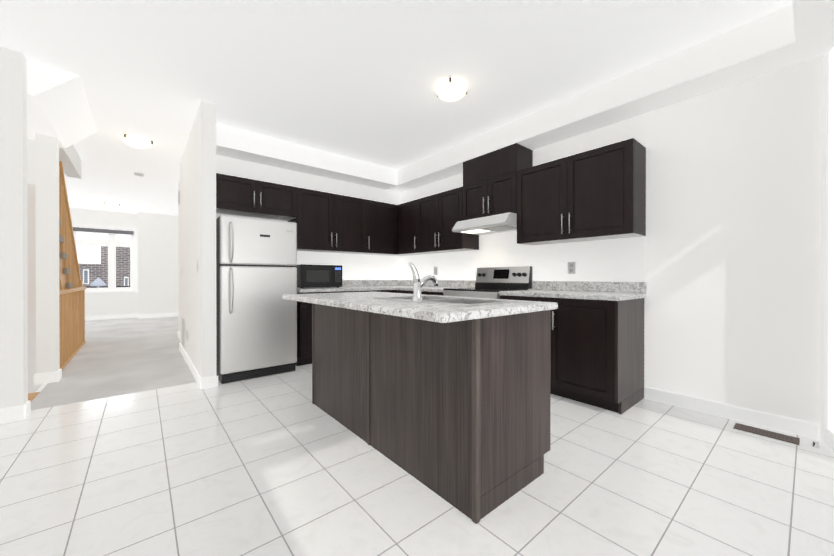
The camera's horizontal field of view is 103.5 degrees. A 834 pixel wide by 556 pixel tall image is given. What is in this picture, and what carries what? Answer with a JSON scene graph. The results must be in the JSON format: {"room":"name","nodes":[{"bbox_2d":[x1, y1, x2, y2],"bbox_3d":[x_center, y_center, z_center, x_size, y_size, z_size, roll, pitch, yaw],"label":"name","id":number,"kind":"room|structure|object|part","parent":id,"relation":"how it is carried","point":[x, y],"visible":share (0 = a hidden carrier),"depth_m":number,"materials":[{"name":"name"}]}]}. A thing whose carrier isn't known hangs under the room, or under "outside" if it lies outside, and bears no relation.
{"room":"kitchen","nodes":[
{"label":"kitchen","id":0,"kind":"room"},
{"bbox_2d":[0,47,27,408],"bbox_3d":[-3.970,-0.314,1.656,2.610,2.720,0.120,0,0,-40],"label":"wall","id":1,"kind":"structure","parent":0,"point":[13,256],"depth_m":2.42,"materials":[{"name":"white paint"}]},
{"bbox_2d":[0,403,28,422],"bbox_3d":[-3.921,0.997,1.612,2.624,0.100,0.014,0,0,-40],"label":"baseboard","id":2,"kind":"structure","parent":1,"relation":"attached to","point":[19,412],"depth_m":2.41,"materials":[{"name":"white wood"}]},
{"bbox_2d":[27,138,34,185],"bbox_3d":[-4.273,-1.320,3.121,0.870,0.715,0.050,0,0,-40],"label":"wall","id":3,"kind":"structure","parent":0,"point":[30,161],"depth_m":3.37,"materials":[{"name":"white paint"}]},
{"bbox_2d":[28,351,38,392],"bbox_3d":[-5.808,2.365,5.009,0.930,2.545,0.050,0,0,-40],"label":"wall","id":4,"kind":"structure","parent":0,"point":[32,388],"depth_m":4.96,"materials":[{"name":"white paint"}]},
{"bbox_2d":[28,392,39,401],"bbox_3d":[-3.630,1.068,2.453,0.990,0.053,0.660,0,0,-40],"label":"floor","id":5,"kind":"structure","parent":0,"point":[31,396],"depth_m":2.92,"materials":[{"name":"brown wood"}]},
{"bbox_2d":[33,383,47,392],"bbox_3d":[-4.457,2.342,4.183,0.030,2.596,3.050,0,0,-40],"label":"wall","id":6,"kind":"structure","parent":0,"point":[41,386],"depth_m":3.22,"materials":[{"name":"white paint"}]},
{"bbox_2d":[35,133,59,374],"bbox_3d":[-3.727,-0.193,3.321,0.140,2.470,0.140,0,0,-40],"label":"wall post","id":7,"kind":"object","parent":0,"point":[47,247],"visible":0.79,"depth_m":3.27,"materials":[{"name":"white paint"}]},
{"bbox_2d":[34,369,61,384],"bbox_3d":[-3.727,0.992,3.324,0.168,0.100,0.168,0,0,-40],"label":"baseboard","id":8,"kind":"structure","parent":7,"relation":"attached to","point":[45,378],"depth_m":3.27,"materials":[{"name":"white wood"}]},
{"bbox_2d":[27,61,96,178],"bbox_3d":[-3.880,-1.551,3.639,0.500,0.255,2.810,0,0,-40],"label":"staircase underside","id":9,"kind":"structure","parent":0,"point":[58,106],"depth_m":2.97,"materials":[{"name":"white paint"}]},
{"bbox_2d":[31,316,195,409],"bbox_3d":[-4.275,1.058,6.400,5.070,0.052,7.380,0,0,-40],"label":"floor carpet","id":10,"kind":"object","parent":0,"point":[115,357],"visible":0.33,"depth_m":4.02,"materials":[{"name":"grey carpet"}]},
{"bbox_2d":[27,161,85,369],"bbox_3d":[-4.830,0.933,3.913,1.019,4.774,3.020,0,0,-40],"label":"staircase","id":11,"kind":"structure","parent":10,"relation":"on","point":[72,289],"depth_m":4.26,"materials":[{"name":"brown wood"}]},
{"bbox_3d":[-4.561,0.584,4.342,0.056,0.900,2.485,0,0,-40],"label":"guard rail","id":12,"kind":"part","parent":11,"relation":"part of","materials":[{"name":"brown wood"}]},
{"bbox_2d":[70,208,177,316],"bbox_3d":[-6.571,-0.333,9.137,5.070,2.720,0.470,0,0,-40],"label":"wall","id":13,"kind":"structure","parent":0,"point":[157,293],"depth_m":8.53,"materials":[{"name":"white paint"}]},
{"bbox_2d":[72,224,137,292],"bbox_3d":[-7.831,-0.456,8.250,1.280,1.690,0.150,0,0,-40],"label":"window","id":14,"kind":"structure","parent":13,"relation":"in","point":[111,242],"depth_m":8.35,"materials":[{"name":"white"}]},
{"bbox_2d":[85,314,136,320],"bbox_3d":[-7.955,0.979,8.122,1.640,0.100,0.014,0,0,-40],"label":"baseboard","id":15,"kind":"structure","parent":13,"relation":"attached to","point":[126,315],"depth_m":8.30,"materials":[{"name":"white wood"}]},
{"bbox_2d":[137,313,177,318],"bbox_3d":[-6.388,0.977,8.981,1.894,0.100,0.018,0,0,-40],"label":"baseboard","id":16,"kind":"structure","parent":13,"relation":"attached to","point":[165,314],"depth_m":8.63,"materials":[{"name":"white wood"}]},
{"bbox_2d":[178,101,215,377],"bbox_3d":[-3.129,-0.321,4.506,0.120,2.720,3.550,0,0,-40],"label":"wall","id":17,"kind":"structure","parent":0,"point":[196,243],"depth_m":3.17,"materials":[{"name":"white paint"}]},
{"bbox_2d":[182,318,184,347],"bbox_3d":[-3.134,0.724,4.407,0.014,0.370,0.300,0,0,-40],"label":"air vent","id":18,"kind":"object","parent":17,"relation":"in","point":[183,332],"depth_m":4.31,"materials":[{"name":"white plastic"}]},
{"bbox_2d":[179,343,202,388],"bbox_3d":[-2.752,0.990,3.955,0.014,0.100,2.244,0,0,-40],"label":"baseboard","id":19,"kind":"structure","parent":17,"relation":"attached to","point":[199,380],"depth_m":3.56,"materials":[{"name":"white wood"}]},
{"bbox_2d":[216,213,286,221],"bbox_3d":[-1.380,-0.322,4.700,2.810,2.720,0.120,0,0,-40],"label":"wall","id":20,"kind":"structure","parent":0,"point":[218,215],"depth_m":4.01,"materials":[{"name":"white paint"}]},
{"bbox_2d":[216,173,299,220],"bbox_3d":[-1.955,-0.952,3.927,0.933,0.376,0.320,0,0,-40],"label":"upper cabinet","id":21,"kind":"object","parent":20,"relation":"attached to","point":[240,196],"depth_m":3.82,"materials":[{"name":"brown wood"}]},
{"bbox_2d":[292,188,359,253],"bbox_3d":[-1.196,-0.758,4.564,1.049,0.766,0.320,0,0,-40],"label":"upper cabinet","id":22,"kind":"object","parent":20,"relation":"attached to","point":[327,222],"depth_m":4.38,"materials":[{"name":"brown wood"}]},
{"bbox_2d":[315,280,399,287],"bbox_3d":[-1.016,0.074,4.911,1.938,0.100,0.020,0,0,-40],"label":"backsplash","id":23,"kind":"structure","parent":20,"relation":"attached to","point":[345,283],"depth_m":5.05,"materials":[{"name":"grey stone"}]},
{"bbox_2d":[360,198,395,255],"bbox_3d":[-0.618,-0.759,5.008,0.643,0.766,0.380,0,0,-40],"label":"upper cabinet","id":24,"kind":"object","parent":20,"relation":"attached to","point":[377,219],"depth_m":4.87,"materials":[{"name":"brown wood"}]},
{"bbox_2d":[0,0,792,215],"bbox_3d":[-3.526,-1.740,4.268,6.890,0.120,11.840,0,0,-40],"label":"ceiling","id":25,"kind":"structure","parent":0,"point":[361,80],"depth_m":2.55,"materials":[{"name":"white paint"}]},
{"bbox_2d":[103,202,119,207],"bbox_3d":[-6.907,-1.642,7.446,0.287,0.102,0.294,0,0,-40],"label":"light","id":26,"kind":"object","parent":25,"relation":"attached to","point":[111,205],"visible":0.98,"depth_m":7.36,"materials":[{"name":"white glass"}]},
{"bbox_2d":[122,134,152,148],"bbox_3d":[-3.373,-1.633,3.975,0.287,0.102,0.294,0,0,-40],"label":"light","id":27,"kind":"object","parent":25,"relation":"attached to","point":[137,142],"visible":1,"depth_m":3.90,"materials":[{"name":"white glass"}]},
{"bbox_2d":[134,172,143,176],"bbox_3d":[-4.462,-1.666,5.284,0.130,0.035,0.130,0,0,-40],"label":"smoke detector","id":28,"kind":"object","parent":25,"relation":"attached to","point":[139,174],"visible":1,"depth_m":5.26,"materials":[{"name":"white plastic"}]},
{"bbox_2d":[435,78,467,101],"bbox_3d":[0.300,-1.630,2.891,0.287,0.102,0.294,0,0,-40],"label":"light","id":29,"kind":"object","parent":25,"relation":"attached to","point":[450,90],"visible":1,"depth_m":2.81,"materials":[{"name":"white glass"}]},
{"bbox_2d":[0,364,833,555],"bbox_3d":[-1.268,1.072,1.581,6.650,0.050,4.810,0,0,-40],"label":"floor","id":30,"kind":"structure","parent":0,"point":[280,464],"depth_m":1.65,"materials":[{"name":"white tile"}]},
{"bbox_2d":[216,215,296,383],"bbox_3d":[-1.834,0.200,3.690,0.745,1.672,0.806,0,0,-40],"label":"fridge","id":31,"kind":"object","parent":30,"relation":"on","point":[256,312],"visible":0.92,"depth_m":3.40,"materials":[{"name":"grey metal"}]},
{"bbox_2d":[296,292,311,365],"bbox_3d":[-1.191,0.601,4.375,0.959,0.876,0.619,0,0,-40],"label":"base cabinet","id":32,"kind":"object","parent":30,"relation":"on","point":[304,310],"depth_m":3.88,"materials":[{"name":"brown wood"}]},
{"bbox_2d":[297,284,442,293],"bbox_3d":[-0.480,0.145,4.287,1.958,0.038,1.666,0,0,-40],"label":"countertop","id":33,"kind":"structure","parent":32,"relation":"on","point":[392,288],"depth_m":4.32,"materials":[{"name":"grey stone"}]},
{"bbox_2d":[296,264,341,288],"bbox_3d":[-1.304,-0.025,4.387,0.634,0.299,0.378,0,0,-40],"label":"microwave","id":34,"kind":"object","parent":33,"relation":"on","point":[311,276],"visible":1,"depth_m":4.19,"materials":[{"name":"black plastic"}]},
{"bbox_2d":[312,306,550,523],"bbox_3d":[-0.068,0.608,2.275,0.636,0.875,1.756,0,0,-40],"label":"kitchen island","id":35,"kind":"object","parent":30,"relation":"on","point":[447,398],"depth_m":1.66,"materials":[{"name":"brown wood"}]},
{"bbox_2d":[282,292,557,325],"bbox_3d":[-0.159,0.150,2.247,0.890,0.038,1.870,0,0,-40],"label":"island countertop","id":36,"kind":"structure","parent":35,"relation":"on","point":[443,310],"depth_m":1.69,"materials":[{"name":"grey stone"}]},
{"bbox_2d":[408,262,437,300],"bbox_3d":[0.041,0.015,1.912,0.216,0.221,0.066,0,0,-40],"label":"faucet","id":37,"kind":"object","parent":36,"relation":"on","point":[417,283],"depth_m":1.86,"materials":[{"name":"silver metal"}]},
{"bbox_2d":[375,295,518,306],"bbox_3d":[0.142,0.225,1.997,0.450,0.199,0.800,0,0,-40],"label":"sink","id":38,"kind":"object","parent":36,"relation":"in","point":[438,300],"depth_m":1.97,"materials":[{"name":"silver metal"}]},
{"bbox_2d":[424,292,442,295],"bbox_3d":[0.405,0.602,4.274,0.619,0.876,0.507,0,0,-40],"label":"base cabinet","id":39,"kind":"object","parent":30,"relation":"on","point":[425,293],"depth_m":4.03,"materials":[{"name":"brown wood"}]},
{"bbox_2d":[443,266,531,298],"bbox_3d":[0.777,0.453,3.752,0.699,1.175,0.758,0,0,-40],"label":"stove","id":40,"kind":"object","parent":30,"relation":"on","point":[491,283],"visible":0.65,"depth_m":3.79,"materials":[{"name":"silver metal"}]},
{"bbox_2d":[499,292,643,413],"bbox_3d":[1.405,0.605,3.080,0.620,0.876,1.067,0,0,-40],"label":"base cabinet","id":41,"kind":"object","parent":30,"relation":"on","point":[597,343],"depth_m":2.66,"materials":[{"name":"brown wood"}]},
{"bbox_2d":[500,288,646,299],"bbox_3d":[1.405,0.148,3.068,0.633,0.038,1.084,0,0,-40],"label":"countertop","id":42,"kind":"structure","parent":41,"relation":"on","point":[535,291],"depth_m":2.82,"materials":[{"name":"grey stone"}]},
{"bbox_2d":[733,423,799,444],"bbox_3d":[2.348,1.041,2.216,0.120,0.006,0.300,0,0,-40],"label":"floor vent","id":43,"kind":"object","parent":30,"relation":"in","point":[773,435],"visible":1,"depth_m":2.21,"materials":[{"name":"brown"}]},
{"bbox_2d":[811,441,819,447],"bbox_3d":[2.483,1.030,2.049,0.036,0.030,0.036,0,0,-40],"label":"door stop","id":44,"kind":"object","parent":30,"relation":"on","point":[815,443],"visible":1,"depth_m":2.04,"materials":[{"name":"silver metal"}]},
{"bbox_2d":[216,0,833,192],"bbox_3d":[-1.307,-1.553,1.620,6.650,0.242,4.690,0,0,-40],"label":"soffit","id":45,"kind":"structure","parent":0,"point":[797,32],"depth_m":2.80,"materials":[{"name":"white paint"}]},
{"bbox_2d":[479,55,824,439],"bbox_3d":[-0.931,-0.326,6.445,0.120,2.720,11.840,0,0,-40],"label":"wall","id":46,"kind":"structure","parent":0,"point":[732,308],"depth_m":2.43,"materials":[{"name":"white paint"}]},
{"bbox_2d":[396,199,419,255],"bbox_3d":[-0.036,-0.759,4.983,0.380,0.766,0.569,0,0,-40],"label":"upper cabinet","id":47,"kind":"object","parent":46,"relation":"attached to","point":[408,213],"depth_m":4.90,"materials":[{"name":"brown wood"}]},
{"bbox_2d":[216,155,644,281],"bbox_3d":[-0.214,-0.705,3.307,2.810,1.466,3.510,0,0,-40],"label":"wall","id":48,"kind":"structure","parent":46,"relation":"attached to","point":[616,260],"depth_m":4.20,"materials":[{"name":"white paint"}]},
{"bbox_2d":[434,267,437,274],"bbox_3d":[0.278,-0.112,4.902,0.005,0.120,0.080,0,0,-40],"label":"outlet","id":49,"kind":"object","parent":48,"relation":"attached to","point":[435,270],"visible":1,"depth_m":4.89,"materials":[{"name":"white plastic"}]},
{"bbox_2d":[420,182,478,253],"bbox_3d":[0.408,-0.758,4.501,0.319,0.766,0.979,0,0,-40],"label":"upper cabinet","id":50,"kind":"object","parent":46,"relation":"attached to","point":[439,213],"depth_m":4.32,"materials":[{"name":"brown wood"}]},
{"bbox_2d":[463,143,532,219],"bbox_3d":[0.930,-1.068,3.877,0.319,0.739,0.765,0,0,-40],"label":"upper cabinet","id":51,"kind":"object","parent":46,"relation":"attached to","point":[490,177],"depth_m":3.70,"materials":[{"name":"brown wood"}]},
{"bbox_2d":[452,212,516,234],"bbox_3d":[0.854,-0.623,3.814,0.515,0.135,0.754,0,0,-40],"label":"range hood","id":52,"kind":"object","parent":51,"relation":"attached to","point":[500,223],"visible":0.79,"depth_m":3.66,"materials":[{"name":"white metal"}]},
{"bbox_2d":[400,280,646,291],"bbox_3d":[0.858,0.076,4.199,0.020,0.100,3.520,0,0,-40],"label":"backsplash","id":53,"kind":"structure","parent":46,"relation":"attached to","point":[549,286],"depth_m":3.33,"materials":[{"name":"grey stone"}]},
{"bbox_2d":[568,262,575,273],"bbox_3d":[1.574,-0.108,3.353,0.008,0.120,0.080,0,0,-40],"label":"outlet","id":54,"kind":"object","parent":46,"relation":"attached to","point":[571,267],"visible":1,"depth_m":3.35,"materials":[{"name":"white plastic"}]},
{"bbox_2d":[516,138,645,245],"bbox_3d":[1.503,-0.755,3.194,0.319,0.766,1.137,0,0,-40],"label":"upper cabinet","id":55,"kind":"object","parent":46,"relation":"attached to","point":[596,194],"depth_m":2.95,"materials":[{"name":"brown wood"}]},
{"bbox_2d":[644,387,818,439],"bbox_3d":[2.291,0.994,2.498,0.014,0.100,0.965,0,0,-40],"label":"baseboard","id":56,"kind":"structure","parent":46,"relation":"attached to","point":[789,425],"depth_m":2.41,"materials":[{"name":"white wood"}]},
{"bbox_3d":[0.237,-0.309,-0.220,6.650,2.720,0.120,0,0,-40],"label":"wall","id":57,"kind":"structure","parent":0,"visible":0},
{"bbox_2d":[820,47,833,451],"bbox_3d":[2.430,-0.185,1.850,0.040,2.438,0.620,0,0,36],"label":"door","id":58,"kind":"structure","parent":57,"relation":"in","point":[827,277],"depth_m":2.05,"materials":[{"name":"white"}]},
{"label":"outside","id":59,"kind":"structure","parent":0,"visible":0},
{"bbox_2d":[90,278,106,287],"bbox_3d":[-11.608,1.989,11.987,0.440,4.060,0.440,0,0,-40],"label":"umbrella","id":60,"kind":"object","parent":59,"point":[98,282],"visible":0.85,"depth_m":11.88,"materials":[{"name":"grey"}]},
{"bbox_2d":[77,232,129,287],"bbox_3d":[-12.606,-0.482,12.579,15.000,9.000,1.800,0,0,-40],"label":"buildings","id":61,"kind":"structure","parent":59,"point":[93,262],"depth_m":13.14,"materials":[{"name":"brick"}]}
]}

